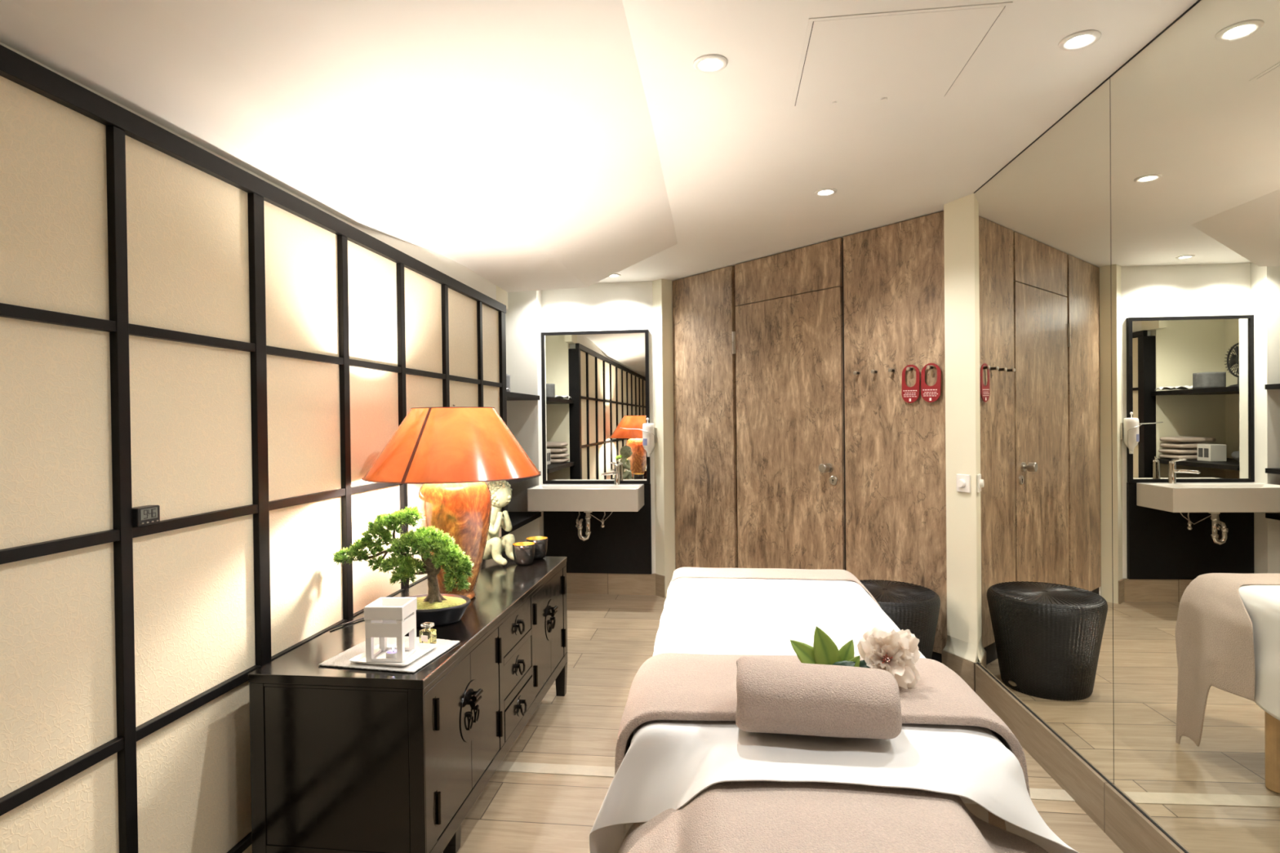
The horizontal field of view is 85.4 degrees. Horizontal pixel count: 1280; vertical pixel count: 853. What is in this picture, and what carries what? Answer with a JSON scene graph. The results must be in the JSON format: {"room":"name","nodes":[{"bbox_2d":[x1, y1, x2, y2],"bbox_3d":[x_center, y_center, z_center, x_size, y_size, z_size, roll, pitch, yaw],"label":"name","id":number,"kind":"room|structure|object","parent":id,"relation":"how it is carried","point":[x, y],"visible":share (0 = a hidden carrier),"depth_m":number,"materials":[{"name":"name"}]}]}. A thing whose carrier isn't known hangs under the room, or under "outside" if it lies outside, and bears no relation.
{"room":"massage room","nodes":[
{"label":"massage room","id":0,"kind":"room"},
{"bbox_2d":[0,41,496,300],"bbox_3d":[-1.220,0.136,1.506,0.104,2.330,5.285,-1,1,7],"label":"wall","id":1,"kind":"structure","parent":0,"point":[447,266],"depth_m":3.03,"materials":[{"name":"white paint"}]},
{"bbox_2d":[0,0,677,292],"bbox_3d":[-0.601,-0.880,1.635,1.114,0.316,5.714,-1,1,7],"label":"ceiling","id":2,"kind":"structure","parent":0,"point":[512,142],"depth_m":1.87,"materials":[{"name":"white paint"}]},
{"bbox_2d":[496,285,507,309],"bbox_3d":[-1.153,0.110,4.271,0.654,2.330,0.220,-1,1,7],"label":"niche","id":3,"kind":"object","parent":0,"point":[501,295],"visible":0.04,"depth_m":4.23,"materials":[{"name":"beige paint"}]},
{"bbox_2d":[505,289,543,542],"bbox_3d":[-1.043,0.100,5.290,0.622,2.330,0.260,-1,1,7],"label":"wall","id":4,"kind":"structure","parent":0,"point":[523,320],"depth_m":5.14,"materials":[{"name":"white paint"}]},
{"bbox_2d":[541,280,675,573],"bbox_3d":[-0.191,0.090,5.252,1.078,2.330,0.125,-1,1,7],"label":"wall","id":5,"kind":"structure","parent":0,"point":[607,306],"depth_m":5.18,"materials":[{"name":"white paint"}]},
{"bbox_2d":[540,329,650,484],"bbox_3d":[-0.335,-0.143,5.190,0.813,1.140,0.028,-1,1,7],"label":"mirror","id":6,"kind":"object","parent":5,"relation":"attached to","point":[595,384],"visible":1,"depth_m":5.19,"materials":[{"name":"clear mirror"}]},
{"bbox_2d":[543,483,651,573],"bbox_3d":[-0.321,0.763,5.199,0.813,0.669,0.026,-1,1,7],"label":"board","id":7,"kind":"object","parent":5,"relation":"attached to","point":[624,546],"visible":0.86,"depth_m":5.18,"materials":[{"name":"black wood"}]},
{"bbox_2d":[527,484,644,541],"bbox_3d":[-0.379,0.632,5.003,0.784,0.401,0.370,-1,1,7],"label":"basin","id":8,"kind":"object","parent":7,"relation":"attached to","point":[587,499],"visible":1,"depth_m":4.83,"materials":[{"name":"ceramic"}]},
{"bbox_2d":[600,462,620,484],"bbox_3d":[-0.217,0.342,5.045,0.048,0.173,0.184,0,1,45],"label":"tap","id":9,"kind":"object","parent":8,"relation":"on","point":[616,468],"visible":1,"depth_m":5.07,"materials":[{"name":"silver metal"}]},
{"bbox_2d":[566,573,655,595],"bbox_3d":[-0.301,1.178,5.206,0.844,0.158,0.017,-1,1,7],"label":"baseboard","id":10,"kind":"structure","parent":5,"relation":"attached to","point":[576,583],"depth_m":5.19,"materials":[{"name":"brown wood"}]},
{"bbox_2d":[619,417,657,457],"bbox_3d":[-0.011,0.080,5.111,0.271,0.288,0.109,-1,1,-3],"label":"soap dispenser","id":11,"kind":"object","parent":5,"relation":"attached to","point":[649,431],"visible":1,"depth_m":5.08,"materials":[{"name":"white plastic"}]},
{"bbox_2d":[642,422,654,457],"bbox_3d":[0.064,0.099,5.116,0.090,0.248,0.090,-1,1,-37],"label":"bottle","id":12,"kind":"object","parent":11,"relation":"on","point":[648,428],"depth_m":5.08,"materials":[{"name":"white plastic"}]},
{"bbox_2d":[655,573,665,597],"bbox_3d":[0.074,1.173,5.210,0.013,0.158,0.343,-1,1,-37],"label":"baseboard","id":13,"kind":"structure","parent":5,"relation":"attached to","point":[660,580],"depth_m":5.10,"materials":[{"name":"brown wood"}]},
{"bbox_2d":[442,593,1123,852],"bbox_3d":[-0.004,1.321,2.080,3.550,0.080,6.900,-1,1,7],"label":"floor","id":14,"kind":"structure","parent":0,"point":[610,637],"depth_m":2.69,"materials":[{"name":"brown wood"}]},
{"bbox_2d":[0,44,508,852],"bbox_3d":[-1.178,0.299,1.548,0.104,2.002,5.356,-1,1,7],"label":"screen","id":15,"kind":"object","parent":14,"relation":"on","point":[183,332],"visible":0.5,"depth_m":1.66,"materials":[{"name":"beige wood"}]},
{"bbox_2d":[132,505,159,527],"bbox_3d":[-1.128,0.203,1.578,0.032,0.042,0.062,-1,1,7],"label":"timer","id":16,"kind":"object","parent":15,"relation":"on","point":[145,515],"visible":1,"depth_m":1.57,"materials":[{"name":"black plastic"}]},
{"bbox_2d":[248,555,567,852],"bbox_3d":[-0.670,0.959,2.562,0.501,0.652,1.584,-1,1,7],"label":"base cabinet","id":17,"kind":"object","parent":14,"relation":"on","point":[344,760],"visible":1,"depth_m":1.80,"materials":[{"name":"black paint"}]},
{"bbox_2d":[318,635,460,672],"bbox_3d":[-0.694,0.635,1.953,0.282,0.004,0.266,-1,1,13],"label":"mat","id":18,"kind":"object","parent":17,"relation":"on","point":[341,660],"visible":0.52,"depth_m":1.90,"materials":[{"name":"white paper"}]},
{"bbox_2d":[349,597,437,666],"bbox_3d":[-0.678,0.557,1.916,0.173,0.152,0.173,-1,1,13],"label":"burner","id":19,"kind":"object","parent":18,"relation":"on","point":[422,649],"depth_m":1.86,"materials":[{"name":"white ceramic"}]},
{"bbox_2d":[386,646,396,658],"bbox_3d":[-0.672,0.613,1.889,0.038,0.032,0.038,-1,1,7],"label":"tealight candle","id":20,"kind":"object","parent":19,"relation":"on","point":[391,654],"visible":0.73,"depth_m":1.88,"materials":[{"name":"white wax"}]},
{"bbox_2d":[419,622,436,644],"bbox_3d":[-0.616,0.601,2.013,0.040,0.061,0.031,0,1,21],"label":"perfume bottle","id":21,"kind":"object","parent":18,"relation":"on","point":[427,635],"visible":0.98,"depth_m":2.00,"materials":[{"name":"yellow glass"}]},
{"bbox_2d":[332,506,473,626],"bbox_3d":[-0.777,0.448,2.266,0.482,0.376,0.208,-1,1,-4],"label":"bonsai tree","id":22,"kind":"object","parent":17,"relation":"on","point":[436,607],"visible":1,"depth_m":2.25,"materials":[{"name":"green plant"}]},
{"bbox_2d":[329,404,540,630],"bbox_3d":[-0.690,0.276,2.507,0.632,0.714,0.737,-1,1,7],"label":"table lamp","id":23,"kind":"object","parent":17,"relation":"on","point":[452,451],"visible":0.93,"depth_m":2.40,"materials":[{"name":"orange fabric"}]},
{"bbox_2d":[483,480,515,565],"bbox_3d":[-0.642,0.430,3.177,0.223,0.382,0.150,0,1,34],"label":"figurine","id":24,"kind":"object","parent":17,"relation":"on","point":[500,491],"visible":0.76,"depth_m":3.14,"materials":[{"name":"beige ceramic"}]},
{"bbox_2d":[512,542,535,565],"bbox_3d":[-0.525,0.578,3.140,0.102,0.094,0.102,-1,1,7],"label":"bowl","id":25,"kind":"object","parent":17,"relation":"on","point":[523,553],"visible":1,"depth_m":3.10,"materials":[{"name":"black paint"}]},
{"bbox_2d":[525,536,547,559],"bbox_3d":[-0.486,0.576,3.276,0.102,0.096,0.102,-1,1,7],"label":"bowl","id":26,"kind":"object","parent":17,"relation":"on","point":[541,542],"visible":0.73,"depth_m":3.24,"materials":[{"name":"black paint"}]},
{"bbox_2d":[495,761,1075,801],"bbox_3d":[0.291,1.273,2.514,2.410,0.003,0.070,-1,1,7],"label":"trim","id":27,"kind":"structure","parent":14,"relation":"in","point":[505,766],"depth_m":2.57,"materials":[{"name":"wood"}]},
{"bbox_2d":[859,579,940,659],"bbox_3d":[1.206,1.028,3.413,0.501,0.455,0.501,-1,1,7],"label":"wicker stool","id":28,"kind":"object","parent":14,"relation":"on","point":[915,608],"visible":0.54,"depth_m":3.23,"materials":[{"name":"wicker"}]},
{"bbox_2d":[959,795,977,804],"bbox_3d":[0.388,0.945,1.783,0.774,0.669,2.175,-1,1,7],"label":"massage table","id":29,"kind":"object","parent":14,"relation":"on","point":[964,800],"visible":0.02,"depth_m":1.30,"materials":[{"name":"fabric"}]},
{"bbox_2d":[617,781,1048,852],"bbox_3d":[0.328,0.762,0.996,0.921,0.300,0.698,-1,1,7],"label":"towel","id":30,"kind":"object","parent":29,"relation":"on","point":[732,816],"visible":0.78,"depth_m":1.11,"materials":[{"name":"beige fabric"}]},
{"bbox_2d":[589,577,1079,852],"bbox_3d":[0.455,0.848,2.016,0.940,0.518,1.716,-1,1,7],"label":"sheet","id":31,"kind":"object","parent":29,"relation":"on","point":[666,764],"visible":0.7,"depth_m":1.36,"materials":[{"name":"white fabric"}]},
{"bbox_2d":[671,567,881,608],"bbox_3d":[0.535,0.968,2.719,0.820,0.771,0.399,-1,1,7],"label":"towel","id":32,"kind":"object","parent":31,"relation":"on","point":[682,572],"visible":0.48,"depth_m":2.75,"materials":[{"name":"white fabric"}]},
{"bbox_2d":[735,656,902,739],"bbox_3d":[0.343,0.527,1.364,0.308,0.130,0.179,-1,1,9],"label":"rolled towel","id":33,"kind":"object","parent":31,"relation":"on","point":[774,696],"visible":1,"depth_m":1.29,"materials":[{"name":"beige fabric"}]},
{"bbox_2d":[614,653,1030,831],"bbox_3d":[0.370,0.736,1.565,0.860,0.329,0.396,-1,1,7],"label":"towel","id":34,"kind":"object","parent":31,"relation":"on","point":[679,686],"visible":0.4,"depth_m":1.48,"materials":[{"name":"beige fabric"}]},
{"bbox_2d":[790,626,921,689],"bbox_3d":[0.479,0.516,1.545,0.287,0.149,0.149,-1,1,7],"label":"flower","id":35,"kind":"object","parent":34,"relation":"on","point":[877,645],"visible":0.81,"depth_m":1.53,"materials":[{"name":"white plant"}]},
{"bbox_2d":[671,211,946,663],"bbox_3d":[1.149,0.085,4.052,0.120,2.330,3.000,-1,1,-37],"label":"wall","id":36,"kind":"structure","parent":0,"point":[891,277],"depth_m":3.84,"materials":[{"name":"brown laminate"}]},
{"bbox_2d":[652,278,675,597],"bbox_3d":[0.083,0.087,5.264,0.100,2.330,0.418,-1,1,-37],"label":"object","id":37,"kind":"structure","parent":36,"relation":"attached to","point":[662,305],"depth_m":5.10,"materials":[{"name":"beige paint"}]},
{"bbox_2d":[732,286,844,569],"bbox_3d":[0.873,0.175,4.281,0.101,1.942,0.855,-1,1,-37],"label":"door","id":38,"kind":"structure","parent":36,"relation":"in","point":[788,350],"depth_m":4.25,"materials":[{"name":"brown laminate"}]},
{"bbox_2d":[871,369,877,373],"bbox_3d":[1.268,-0.297,3.757,0.038,0.020,0.020,-1,1,-38],"label":"coat hook","id":39,"kind":"object","parent":36,"relation":"attached to","point":[873,371],"visible":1,"depth_m":3.75,"materials":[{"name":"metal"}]},
{"bbox_2d":[888,368,894,372],"bbox_3d":[1.331,-0.297,3.675,0.038,0.020,0.020,-1,1,-38],"label":"coat hook","id":40,"kind":"object","parent":36,"relation":"attached to","point":[890,370],"visible":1,"depth_m":3.67,"materials":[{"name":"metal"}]},
{"bbox_2d":[906,367,913,370],"bbox_3d":[1.396,-0.297,3.591,0.038,0.020,0.020,-1,1,-38],"label":"coat hook","id":41,"kind":"object","parent":36,"relation":"attached to","point":[907,368],"visible":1,"depth_m":3.58,"materials":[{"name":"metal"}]},
{"bbox_2d":[901,364,919,403],"bbox_3d":[1.400,-0.221,3.591,0.004,0.198,0.100,-1,2,-38],"label":"hanger","id":42,"kind":"object","parent":41,"relation":"hanging from","point":[909,394],"visible":1,"depth_m":3.59,"materials":[{"name":"red plastic"}]},
{"bbox_2d":[902,390,916,396],"bbox_3d":[1.398,-0.170,3.593,0.001,0.034,0.077,-1,2,-37],"label":"print","id":43,"kind":"object","parent":42,"relation":"attached to","point":[903,390],"depth_m":3.59},
{"bbox_2d":[926,364,933,368],"bbox_3d":[1.464,-0.298,3.502,0.038,0.020,0.020,-1,1,-37],"label":"coat hook","id":44,"kind":"object","parent":36,"relation":"attached to","point":[928,366],"visible":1,"depth_m":3.49,"materials":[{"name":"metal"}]},
{"bbox_2d":[920,363,941,402],"bbox_3d":[1.468,-0.221,3.502,0.004,0.198,0.106,-1,2,-37],"label":"hanger","id":45,"kind":"object","parent":44,"relation":"hanging from","point":[929,393],"visible":1,"depth_m":3.50,"materials":[{"name":"red plastic"}]},
{"bbox_2d":[922,389,937,395],"bbox_3d":[1.466,-0.170,3.504,0.001,0.034,0.082,-1,2,-37],"label":"print","id":46,"kind":"object","parent":45,"relation":"attached to","point":[922,389],"depth_m":3.50},
{"bbox_2d":[943,193,977,664],"bbox_3d":[1.613,0.088,3.181,0.202,2.330,0.462,-1,1,-37],"label":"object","id":47,"kind":"structure","parent":36,"relation":"attached to","point":[958,214],"depth_m":3.29,"materials":[{"name":"beige paint"}]},
{"bbox_2d":[956,474,970,493],"bbox_3d":[1.518,0.268,3.268,0.026,0.084,0.076,-1,1,-21],"label":"dimmer switch","id":48,"kind":"object","parent":47,"relation":"attached to","point":[963,481],"visible":1,"depth_m":3.26,"materials":[{"name":"white plastic"}]},
{"bbox_2d":[595,0,1197,283],"bbox_3d":[-0.032,-1.088,2.059,3.550,0.080,6.900,-1,1,7],"label":"ceiling","id":49,"kind":"structure","parent":0,"point":[743,169],"depth_m":2.39,"materials":[{"name":"white paint"}]},
{"bbox_2d":[608,273,620,277],"bbox_3d":[-0.186,-1.068,4.915,0.100,0.006,0.100,-1,1,7],"label":"recessed light","id":50,"kind":"object","parent":49,"relation":"in","point":[615,275],"visible":0.68,"depth_m":4.92,"materials":[{"name":"white plastic"}]},
{"bbox_2d":[693,53,727,73],"bbox_3d":[0.203,-1.047,2.005,0.100,0.006,0.100,-1,1,7],"label":"recessed light","id":51,"kind":"object","parent":49,"relation":"in","point":[710,63],"visible":1,"depth_m":2.00,"materials":[{"name":"white plastic"}]},
{"bbox_2d":[814,187,836,195],"bbox_3d":[0.844,-1.064,3.154,0.100,0.006,0.100,-1,1,7],"label":"recessed light","id":52,"kind":"object","parent":49,"relation":"in","point":[828,191],"visible":1,"depth_m":3.15,"materials":[{"name":"white plastic"}]},
{"bbox_2d":[790,1,1013,108],"bbox_3d":[0.713,-1.052,2.012,0.496,0.008,0.516,-1,1,7],"label":"ceiling hatch","id":53,"kind":"object","parent":49,"relation":"attached to","point":[922,54],"visible":1,"depth_m":1.96,"materials":[{"name":"white paint"}]},
{"bbox_2d":[1057,29,1101,50],"bbox_3d":[1.205,-1.057,1.903,0.100,0.006,0.100,-1,1,7],"label":"recessed light","id":54,"kind":"object","parent":49,"relation":"in","point":[1079,40],"visible":1,"depth_m":1.90,"materials":[{"name":"white plastic"}]},
{"bbox_3d":[1.382,0.110,0.994,0.078,2.330,5.010,-1,1,6],"label":"wall","id":55,"kind":"structure","parent":0,"visible":0},
{"bbox_2d":[942,635,977,662],"bbox_3d":[1.522,1.056,3.331,0.084,0.078,0.236,-1,1,0],"label":"trim","id":56,"kind":"structure","parent":55,"relation":"attached to","point":[968,651],"depth_m":3.30,"materials":[{"name":"beige paint"}]},
{"bbox_2d":[973,78,1114,785],"bbox_3d":[1.501,0.016,2.662,0.010,2.164,1.086,-1,1,6],"label":"wall mirror","id":57,"kind":"object","parent":55,"relation":"attached to","point":[1043,296],"visible":1,"depth_m":2.50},
{"bbox_2d":[942,649,1184,852],"bbox_3d":[1.295,1.198,1.013,0.120,0.157,4.909,-1,1,6],"label":"baseboard","id":58,"kind":"structure","parent":55,"relation":"attached to","point":[1120,820],"depth_m":2.36,"materials":[{"name":"brown wood"}]},
{"bbox_2d":[973,0,1200,852],"bbox_3d":[1.322,0.034,0.879,0.016,2.173,4.670,-1,1,6],"label":"trim","id":59,"kind":"structure","parent":55,"relation":"attached to","point":[1197,1],"depth_m":2.18,"materials":[{"name":"silver plastic"}]},
{"bbox_2d":[1110,0,1279,852],"bbox_3d":[1.393,0.027,1.576,0.010,2.164,1.091,-1,1,6],"label":"wall mirror","id":60,"kind":"object","parent":55,"relation":"attached to","point":[1195,114],"visible":1,"depth_m":1.74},
{"bbox_3d":[-1.399,0.109,4.740,0.050,2.330,0.920,-1,1,7],"label":"wall","id":61,"kind":"structure","parent":0,"visible":0},
{"bbox_2d":[506,391,539,400],"bbox_3d":[-1.086,-0.203,4.698,0.587,0.033,0.918,-1,1,7],"label":"niche shelf","id":62,"kind":"object","parent":61,"relation":"attached to","point":[511,396],"visible":0.24,"depth_m":4.75,"materials":[{"name":"black wood"}]},
{"bbox_2d":[506,373,510,391],"bbox_3d":[-0.967,-0.284,4.642,0.180,0.125,0.150,-1,1,7],"label":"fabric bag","id":63,"kind":"object","parent":62,"relation":"on","point":[508,376],"visible":0.22,"depth_m":4.63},
{"bbox_2d":[507,511,541,533],"bbox_3d":[-1.076,0.655,4.706,0.587,0.033,0.918,-1,1,7],"label":"niche shelf","id":64,"kind":"object","parent":61,"relation":"attached to","point":[517,519],"visible":0.24,"depth_m":4.85,"materials":[{"name":"black wood"}]},
{"bbox_2d":[507,471,541,484],"bbox_3d":[-1.079,0.355,4.703,0.587,0.033,0.918,-1,1,7],"label":"niche shelf","id":65,"kind":"object","parent":61,"relation":"attached to","point":[514,481],"visible":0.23,"depth_m":4.58,"materials":[{"name":"black wood"}]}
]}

